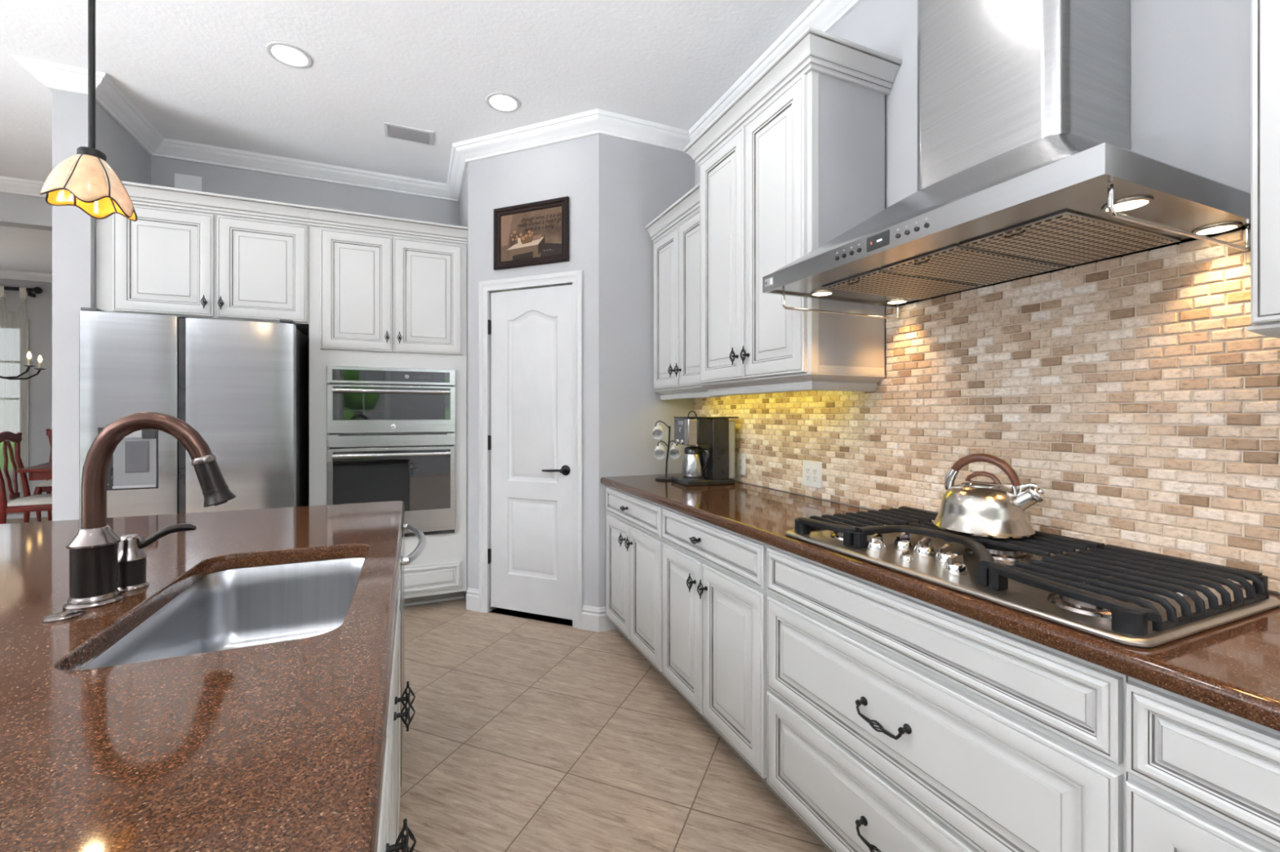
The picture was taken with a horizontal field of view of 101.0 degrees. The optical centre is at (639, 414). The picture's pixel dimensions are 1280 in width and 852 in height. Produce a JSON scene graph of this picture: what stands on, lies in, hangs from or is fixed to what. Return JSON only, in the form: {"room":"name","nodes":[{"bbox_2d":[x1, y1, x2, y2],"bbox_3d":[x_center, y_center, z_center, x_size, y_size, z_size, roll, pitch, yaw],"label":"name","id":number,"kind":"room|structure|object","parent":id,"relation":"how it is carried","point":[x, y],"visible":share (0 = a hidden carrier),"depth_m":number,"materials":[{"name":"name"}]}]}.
{"room":"kitchen","nodes":[
{"label":"kitchen","id":0,"kind":"room"},
{"bbox_2d":[0,278,52,502],"bbox_3d":[-8.483,-0.230,6.064,7.200,2.980,0.120,0,0,-23],"label":"wall","id":1,"kind":"structure","parent":0,"point":[38,310],"depth_m":6.47,"materials":[{"name":"grey paint"}]},
{"bbox_2d":[0,317,29,479],"bbox_3d":[-8.027,-0.190,6.239,1.215,1.940,0.118,0,0,-23],"label":"window","id":2,"kind":"structure","parent":1,"relation":"in","point":[24,328],"depth_m":6.41,"materials":[{"name":"white paint"}]},
{"bbox_2d":[4,286,42,297],"bbox_3d":[-7.971,-1.488,6.147,1.506,0.117,0.129,0,0,-23],"label":"curtain rod","id":3,"kind":"object","parent":1,"relation":"attached to","point":[36,290],"visible":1,"depth_m":6.37,"materials":[{"name":"black metal"}]},
{"bbox_2d":[0,285,28,422],"bbox_3d":[-7.980,-0.166,6.117,1.285,2.732,0.059,0,0,-23],"label":"curtain","id":4,"kind":"object","parent":3,"relation":"hanging from","point":[23,293],"visible":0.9,"depth_m":6.33,"materials":[{"name":"beige fabric"}]},
{"bbox_2d":[0,270,52,282],"bbox_3d":[-7.567,-1.676,6.339,5.100,0.086,0.098,0,0,-23],"label":"trim","id":5,"kind":"structure","parent":1,"relation":"attached to","point":[5,274],"depth_m":6.39,"materials":[{"name":"white paint"}]},
{"bbox_2d":[6,511,52,519],"bbox_3d":[-7.537,1.192,6.396,5.000,0.136,0.017,0,0,-23],"label":"baseboard","id":6,"kind":"structure","parent":1,"relation":"attached to","point":[43,513],"depth_m":6.40,"materials":[{"name":"white paint"}]},
{"bbox_2d":[0,192,52,231],"bbox_3d":[-7.065,-0.230,2.935,7.335,2.980,0.130,0,0,-23],"label":"wall header","id":7,"kind":"structure","parent":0,"point":[17,211],"depth_m":3.94,"materials":[{"name":"grey paint"}]},
{"bbox_2d":[52,88,151,520],"bbox_3d":[-3.244,-0.230,3.515,0.145,2.980,1.820,0,0,-23],"label":"wall","id":8,"kind":"structure","parent":0,"point":[73,231],"depth_m":2.68,"materials":[{"name":"grey paint"}]},
{"bbox_2d":[151,155,459,337],"bbox_3d":[-2.261,-0.230,3.752,1.847,2.980,0.120,0,0,-23],"label":"wall","id":9,"kind":"structure","parent":0,"point":[218,180],"depth_m":3.66,"materials":[{"name":"grey paint"}]},
{"bbox_2d":[174,173,201,191],"bbox_3d":[-2.912,-1.468,3.403,0.140,0.147,0.008,0,0,-23],"label":"blank plate","id":10,"kind":"object","parent":9,"relation":"attached to","point":[187,182],"visible":0.56,"depth_m":3.40,"materials":[{"name":"white plastic"}]},
{"bbox_2d":[95,181,309,337],"bbox_3d":[-2.507,-0.873,3.196,0.951,0.675,0.703,0,0,-23],"label":"upper cabinet","id":11,"kind":"object","parent":9,"relation":"attached to","point":[186,253],"visible":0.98,"depth_m":2.91,"materials":[{"name":"beige paint"}]},
{"bbox_2d":[0,0,814,273],"bbox_3d":[-4.150,-1.760,0.666,10.900,0.080,13.700,0,0,-23],"label":"ceiling","id":12,"kind":"structure","parent":0,"point":[203,72],"depth_m":2.63,"materials":[{"name":"white paint"}]},
{"bbox_2d":[0,351,46,379],"bbox_3d":[-6.569,-1.033,5.232,0.946,1.354,0.938,0,0,-23],"label":"chandelier","id":13,"kind":"object","parent":12,"relation":"hanging from","point":[28,366],"visible":1,"depth_m":5.31,"materials":[{"name":"black metal"}]},
{"bbox_2d":[40,0,137,222],"bbox_3d":[-1.729,-1.173,1.660,0.213,1.094,0.213,0,0,-23],"label":"pendant lamp","id":14,"kind":"object","parent":12,"relation":"hanging from","point":[85,180],"visible":1,"depth_m":1.65,"materials":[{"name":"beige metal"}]},
{"bbox_2d":[266,41,311,68],"bbox_3d":[-1.678,-1.716,2.528,0.184,0.007,0.184,0,0,-23],"label":"recessed light","id":15,"kind":"object","parent":12,"relation":"in","point":[286,54],"visible":1,"depth_m":2.52,"materials":[{"name":"white paint"}]},
{"bbox_2d":[383,121,434,145],"bbox_3d":[-1.413,-1.715,3.235,0.278,0.009,0.170,0,0,-23],"label":"ceiling vent","id":16,"kind":"object","parent":12,"relation":"in","point":[392,131],"visible":1,"depth_m":3.22,"materials":[{"name":"white metal"}]},
{"bbox_2d":[485,92,519,112],"bbox_3d":[-0.754,-1.716,2.911,0.184,0.007,0.184,0,0,-23],"label":"recessed light","id":17,"kind":"object","parent":12,"relation":"in","point":[502,102],"visible":1,"depth_m":2.90,"materials":[{"name":"white paint"}]},
{"bbox_2d":[5,516,828,851],"bbox_3d":[-4.150,1.300,0.666,10.900,0.080,13.700,0,0,-23],"label":"floor","id":18,"kind":"structure","parent":0,"point":[524,735],"depth_m":1.94,"materials":[{"name":"beige tile"}]},
{"bbox_2d":[0,431,52,524],"bbox_3d":[-5.553,0.713,4.937,0.561,1.119,0.518,0,0,-30],"label":"dining chair","id":19,"kind":"object","parent":18,"relation":"on","point":[35,503],"visible":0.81,"depth_m":4.78,"materials":[{"name":"red wood"}]},
{"bbox_2d":[7,493,52,506],"bbox_3d":[-5.531,0.786,4.950,0.429,0.056,0.448,0,0,-30],"label":"seat cushion","id":20,"kind":"object","parent":19,"relation":"on","point":[46,500],"depth_m":4.77,"materials":[{"name":"beige fabric"}]},
{"bbox_2d":[16,462,52,480],"bbox_3d":[-5.572,0.879,5.793,1.300,0.762,1.700,0,0,-36],"label":"dining table","id":21,"kind":"object","parent":18,"relation":"on","point":[43,471],"visible":0.1,"depth_m":4.85,"materials":[{"name":"red wood"}]},
{"bbox_2d":[32,428,52,522],"bbox_3d":[-6.725,0.713,6.245,0.518,1.119,0.561,0,0,-38],"label":"dining chair","id":22,"kind":"object","parent":18,"relation":"on","point":[45,486],"visible":0.19,"depth_m":5.98,"materials":[{"name":"red wood"}]},
{"bbox_2d":[38,480,52,486],"bbox_3d":[-6.709,0.786,6.225,0.448,0.056,0.429,0,0,-38],"label":"seat cushion","id":23,"kind":"object","parent":22,"relation":"on","point":[48,482],"depth_m":5.97,"materials":[{"name":"beige fabric"}]},
{"bbox_2d":[79,307,309,519],"bbox_3d":[-2.432,0.374,3.052,0.871,1.772,0.832,0,0,-23],"label":"refrigerator","id":24,"kind":"object","parent":18,"relation":"on","point":[243,386],"visible":0.62,"depth_m":2.69,"materials":[{"name":"silver metal"}]},
{"bbox_2d":[306,205,467,606],"bbox_3d":[-1.660,0.025,3.560,0.891,2.470,0.703,0,0,-23],"label":"tall cabinet","id":25,"kind":"object","parent":18,"relation":"on","point":[385,291],"visible":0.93,"depth_m":3.29,"materials":[{"name":"beige paint"}]},
{"bbox_2d":[326,365,455,537],"bbox_3d":[-1.622,0.238,3.496,0.724,1.055,0.595,0,0,-23],"label":"oven","id":26,"kind":"object","parent":25,"relation":"in","point":[391,437],"visible":0.77,"depth_m":3.28,"materials":[{"name":"silver metal"}]},
{"bbox_2d":[376,690,416,851],"bbox_3d":[-0.686,0.834,0.462,0.905,0.853,0.588,0,0,-23],"label":"base cabinet","id":27,"kind":"object","parent":18,"relation":"on","point":[383,845],"visible":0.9,"depth_m":0.75,"materials":[{"name":"beige paint"}]},
{"bbox_2d":[388,564,415,851],"bbox_3d":[-0.957,0.834,1.093,0.905,0.853,0.783,0,0,-23],"label":"base cabinet","id":28,"kind":"object","parent":18,"relation":"on","point":[396,714],"visible":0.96,"depth_m":1.15,"materials":[{"name":"beige paint"}]},
{"bbox_2d":[0,501,404,851],"bbox_3d":[-1.110,0.320,0.695,1.430,0.167,2.793,0,0,-23],"label":"countertop","id":29,"kind":"structure","parent":28,"relation":"on","point":[276,747],"depth_m":0.66,"materials":[{"name":"brown stone"}]},
{"bbox_2d":[41,609,84,622],"bbox_3d":[-1.038,0.362,0.952,0.048,0.008,0.048,0,0,-23],"label":"cover","id":30,"kind":"object","parent":29,"relation":"on","point":[64,615],"visible":1,"depth_m":0.94,"materials":[{"name":"grey metal"}]},
{"bbox_2d":[62,412,235,610],"bbox_3d":[-0.975,0.180,1.061,0.268,0.371,0.084,0,0,-23],"label":"kitchen faucet","id":31,"kind":"object","parent":29,"relation":"on","point":[93,549],"visible":1,"depth_m":1.02,"materials":[{"name":"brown metal"}]},
{"bbox_2d":[81,557,364,670],"bbox_3d":[-0.808,0.509,1.125,0.428,0.210,0.739,0,0,-23],"label":"sink","id":32,"kind":"object","parent":29,"relation":"in","point":[233,608],"visible":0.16,"depth_m":1.39,"materials":[{"name":"metal"}]},
{"bbox_2d":[399,523,426,786],"bbox_3d":[-1.097,0.835,1.799,0.684,0.850,0.612,0,0,-23],"label":"dishwasher","id":33,"kind":"object","parent":18,"relation":"on","point":[406,560],"visible":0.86,"depth_m":1.75,"materials":[{"name":"silver plastic"}]},
{"bbox_2d":[605,484,677,692],"bbox_3d":[0.192,0.833,2.828,0.639,0.855,0.781,0,0,-23],"label":"base cabinet","id":34,"kind":"object","parent":18,"relation":"on","point":[633,524],"visible":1,"depth_m":2.64,"materials":[{"name":"beige paint"}]},
{"bbox_2d":[662,506,786,805],"bbox_3d":[0.496,0.833,2.121,0.639,0.855,0.754,0,0,-23],"label":"base cabinet","id":35,"kind":"object","parent":18,"relation":"on","point":[714,592],"visible":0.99,"depth_m":1.92,"materials":[{"name":"beige paint"}]},
{"bbox_2d":[766,545,1128,851],"bbox_3d":[0.827,0.833,1.355,0.634,0.855,0.911,0,0,-23],"label":"base cabinet","id":36,"kind":"object","parent":18,"relation":"on","point":[896,722],"visible":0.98,"depth_m":1.14,"materials":[{"name":"beige paint"}]},
{"bbox_2d":[1125,676,1279,851],"bbox_3d":[1.213,0.833,0.501,0.599,0.855,0.961,0,0,-23],"label":"base cabinet","id":37,"kind":"object","parent":18,"relation":"on","point":[1202,778],"visible":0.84,"depth_m":0.75,"materials":[{"name":"beige paint"}]},
{"bbox_2d":[600,473,1279,732],"bbox_3d":[0.744,0.385,1.580,0.610,0.038,3.517,0,0,-23],"label":"countertop","id":38,"kind":"structure","parent":37,"relation":"on","point":[1233,668],"depth_m":0.93,"materials":[{"name":"brown stone"}]},
{"bbox_2d":[654,420,677,480],"bbox_3d":[0.147,0.200,2.964,0.128,0.332,0.128,0,0,-23],"label":"mug tree","id":39,"kind":"object","parent":38,"relation":"on","point":[660,478],"visible":0.88,"depth_m":2.96,"materials":[{"name":"black metal"}]},
{"bbox_2d":[651,422,663,439],"bbox_3d":[0.101,0.092,2.977,0.066,0.099,0.086,0,0,4],"label":"mug","id":40,"kind":"object","parent":39,"relation":"hanging from","point":[657,433],"visible":0.99,"depth_m":2.98,"materials":[{"name":"white ceramic"}]},
{"bbox_2d":[653,442,665,459],"bbox_3d":[0.113,0.202,2.954,0.066,0.099,0.086,0,0,9],"label":"mug","id":41,"kind":"object","parent":39,"relation":"hanging from","point":[660,451],"visible":0.97,"depth_m":2.95,"materials":[{"name":"white ceramic"}]},
{"bbox_2d":[668,443,680,458],"bbox_3d":[0.196,0.202,2.987,0.066,0.099,0.086,0,0,4],"label":"mug","id":42,"kind":"object","parent":39,"relation":"hanging from","point":[674,452],"visible":0.91,"depth_m":2.99,"materials":[{"name":"white ceramic"}]},
{"bbox_2d":[671,410,738,486],"bbox_3d":[0.346,0.173,2.829,0.300,0.386,0.220,0,0,-18],"label":"coffee maker","id":43,"kind":"object","parent":38,"relation":"on","point":[716,434],"visible":0.94,"depth_m":2.75,"materials":[{"name":"black plastic"}]},
{"bbox_2d":[681,445,710,479],"bbox_3d":[0.288,0.252,2.786,0.120,0.168,0.148,0,0,-23],"label":"carafe","id":44,"kind":"object","parent":43,"relation":"on","point":[694,467],"visible":1,"depth_m":2.75,"materials":[{"name":"silver metal"}]},
{"bbox_2d":[785,506,1279,648],"bbox_3d":[0.837,0.337,1.313,0.515,0.058,0.872,0,0,-23],"label":"gas cooktop","id":45,"kind":"object","parent":38,"relation":"in","point":[1117,594],"visible":0.96,"depth_m":1.07,"materials":[{"name":"metal"}]},
{"bbox_2d":[933,453,1045,538],"bbox_3d":[0.916,0.205,1.415,0.230,0.202,0.230,0,0,-1],"label":"kettle","id":46,"kind":"object","parent":45,"relation":"on","point":[976,508],"visible":1,"depth_m":1.35,"materials":[{"name":"metal"}]},
{"bbox_2d":[459,165,467,600],"bbox_3d":[-1.210,-0.230,3.762,0.093,2.980,0.692,0,0,-23],"label":"wall","id":47,"kind":"structure","parent":0,"point":[464,197],"depth_m":3.47,"materials":[{"name":"grey paint"}]},
{"bbox_2d":[467,133,599,626],"bbox_3d":[-0.656,-0.230,3.300,0.943,2.980,0.110,0,0,22],"label":"wall","id":48,"kind":"structure","parent":0,"point":[570,168],"depth_m":3.21,"materials":[{"name":"grey paint"}]},
{"bbox_2d":[466,587,478,611],"bbox_3d":[-1.074,1.192,3.399,0.099,0.136,0.017,0,0,23],"label":"baseboard","id":49,"kind":"structure","parent":48,"relation":"attached to","point":[472,597],"depth_m":3.39,"materials":[{"name":"white paint"}]},
{"bbox_2d":[488,284,572,619],"bbox_3d":[-0.681,0.226,3.253,0.613,2.003,0.090,0,0,22],"label":"door","id":50,"kind":"structure","parent":48,"relation":"in","point":[530,441],"depth_m":3.26,"materials":[{"name":"white paint"}]},
{"bbox_2d":[478,270,582,629],"bbox_3d":[-0.675,0.206,3.264,0.741,2.108,0.070,0,0,22],"label":"trim","id":51,"kind":"structure","parent":48,"relation":"attached to","point":[575,278],"depth_m":3.21,"materials":[{"name":"white paint"}]},
{"bbox_2d":[493,196,568,270],"bbox_3d":[-0.672,-1.103,3.234,0.533,0.381,0.023,0,0,22],"label":"framed picture","id":52,"kind":"object","parent":48,"relation":"attached to","point":[536,233],"visible":1,"depth_m":3.23},
{"bbox_2d":[501,206,561,262],"bbox_3d":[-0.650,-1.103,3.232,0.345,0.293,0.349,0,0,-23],"label":"print","id":53,"kind":"object","parent":52,"relation":"attached to","point":[530,233],"depth_m":3.24},
{"bbox_2d":[581,604,617,631],"bbox_3d":[-0.239,1.192,3.085,0.209,0.136,0.059,0,0,-1],"label":"baseboard","id":54,"kind":"structure","parent":48,"relation":"attached to","point":[594,619],"depth_m":3.08,"materials":[{"name":"white paint"}]},
{"bbox_2d":[599,133,694,607],"bbox_3d":[0.034,-0.230,3.247,0.634,2.980,0.101,0,0,-23],"label":"wall","id":55,"kind":"structure","parent":0,"point":[638,182],"depth_m":3.15,"materials":[{"name":"grey paint"}]},
{"bbox_2d":[694,0,1279,595],"bbox_3d":[1.612,-0.230,0.529,0.120,2.980,8.900,0,0,-23],"label":"wall","id":56,"kind":"structure","parent":0,"point":[1190,60],"depth_m":1.24,"materials":[{"name":"grey paint"}]},
{"bbox_2d":[0,0,862,202],"bbox_3d":[-1.100,-1.676,1.503,12.515,0.086,4.592,0,0,29],"label":"trim","id":57,"kind":"structure","parent":56,"relation":"attached to","point":[823,15],"depth_m":3.17,"materials":[{"name":"white paint"}]},
{"bbox_2d":[644,182,726,399],"bbox_3d":[0.322,-0.610,2.925,0.330,1.045,0.708,0,0,-23],"label":"upper cabinet","id":58,"kind":"object","parent":56,"relation":"attached to","point":[674,234],"visible":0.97,"depth_m":2.90,"materials":[{"name":"beige paint"}]},
{"bbox_2d":[683,26,902,396],"bbox_3d":[0.465,-0.685,2.503,0.424,1.197,1.466,0,0,-23],"label":"upper cabinet","id":59,"kind":"object","parent":56,"relation":"attached to","point":[795,162],"visible":1,"depth_m":1.95,"materials":[{"name":"beige paint"}]},
{"bbox_2d":[701,373,885,396],"bbox_3d":[0.474,-0.116,2.541,0.350,0.058,1.406,0,0,-23],"label":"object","id":60,"kind":"object","parent":59,"relation":"attached to","point":[759,383],"depth_m":1.99,"materials":[{"name":"white paint"}]},
{"bbox_2d":[693,229,1279,593],"bbox_3d":[1.054,-0.015,1.659,0.013,0.760,3.618,0,0,-23],"label":"backsplash","id":61,"kind":"structure","parent":56,"relation":"attached to","point":[1135,391],"depth_m":1.38,"materials":[{"name":"stone"}]},
{"bbox_2d":[737,453,746,475],"bbox_3d":[0.542,0.265,2.829,0.011,0.116,0.075,0,0,-23],"label":"power outlet","id":62,"kind":"object","parent":61,"relation":"attached to","point":[741,458],"visible":1,"depth_m":2.82,"materials":[{"name":"white plastic"}]},
{"bbox_2d":[738,457,742,470],"bbox_3d":[0.539,0.265,2.827,0.003,0.066,0.033,0,0,-23],"label":"socket","id":63,"kind":"object","parent":62,"relation":"attached to","point":[740,460],"depth_m":2.82,"materials":[{"name":"white plastic"}]},
{"bbox_2d":[802,460,822,488],"bbox_3d":[0.758,0.263,2.326,0.011,0.116,0.118,0,0,-23],"label":"power outlet","id":64,"kind":"object","parent":61,"relation":"attached to","point":[811,470],"visible":1,"depth_m":2.32,"materials":[{"name":"white plastic"}]},
{"bbox_2d":[804,466,810,481],"bbox_3d":[0.746,0.263,2.346,0.003,0.066,0.033,0,0,-23],"label":"socket","id":65,"kind":"object","parent":64,"relation":"attached to","point":[807,468],"depth_m":2.34,"materials":[{"name":"white plastic"}]},
{"bbox_2d":[812,466,817,482],"bbox_3d":[0.764,0.263,2.304,0.003,0.066,0.033,0,0,-23],"label":"socket","id":66,"kind":"object","parent":64,"relation":"attached to","point":[815,469],"depth_m":2.30,"materials":[{"name":"white plastic"}]},
{"bbox_2d":[762,0,1250,319],"bbox_3d":[0.847,-1.030,1.395,0.598,1.378,0.915,0,0,-23],"label":"range hood","id":67,"kind":"object","parent":56,"relation":"attached to","point":[1027,166],"visible":1,"depth_m":1.26,"materials":[{"name":"silver metal"}]},
{"bbox_2d":[1246,0,1279,338],"bbox_3d":[1.288,-0.685,0.590,0.422,1.197,0.867,0,0,-23],"label":"upper cabinet","id":68,"kind":"object","parent":56,"relation":"attached to","point":[1264,14],"visible":1,"depth_m":0.84,"materials":[{"name":"beige paint"}]},
{"label":"outside","id":69,"kind":"structure","parent":0,"visible":0},
{"bbox_3d":[-3.546,1.330,0.653,22.000,0.060,28.000,0,0,-23],"label":"ground","id":70,"kind":"structure","parent":69,"visible":0},
{"bbox_2d":[0,441,17,469],"bbox_3d":[-9.173,0.880,9.671,11.462,1.300,1.489,0,0,-23],"label":"hedge","id":71,"kind":"object","parent":70,"relation":"on","point":[10,466],"visible":0.02,"depth_m":8.57,"materials":[{"name":"green plant"}]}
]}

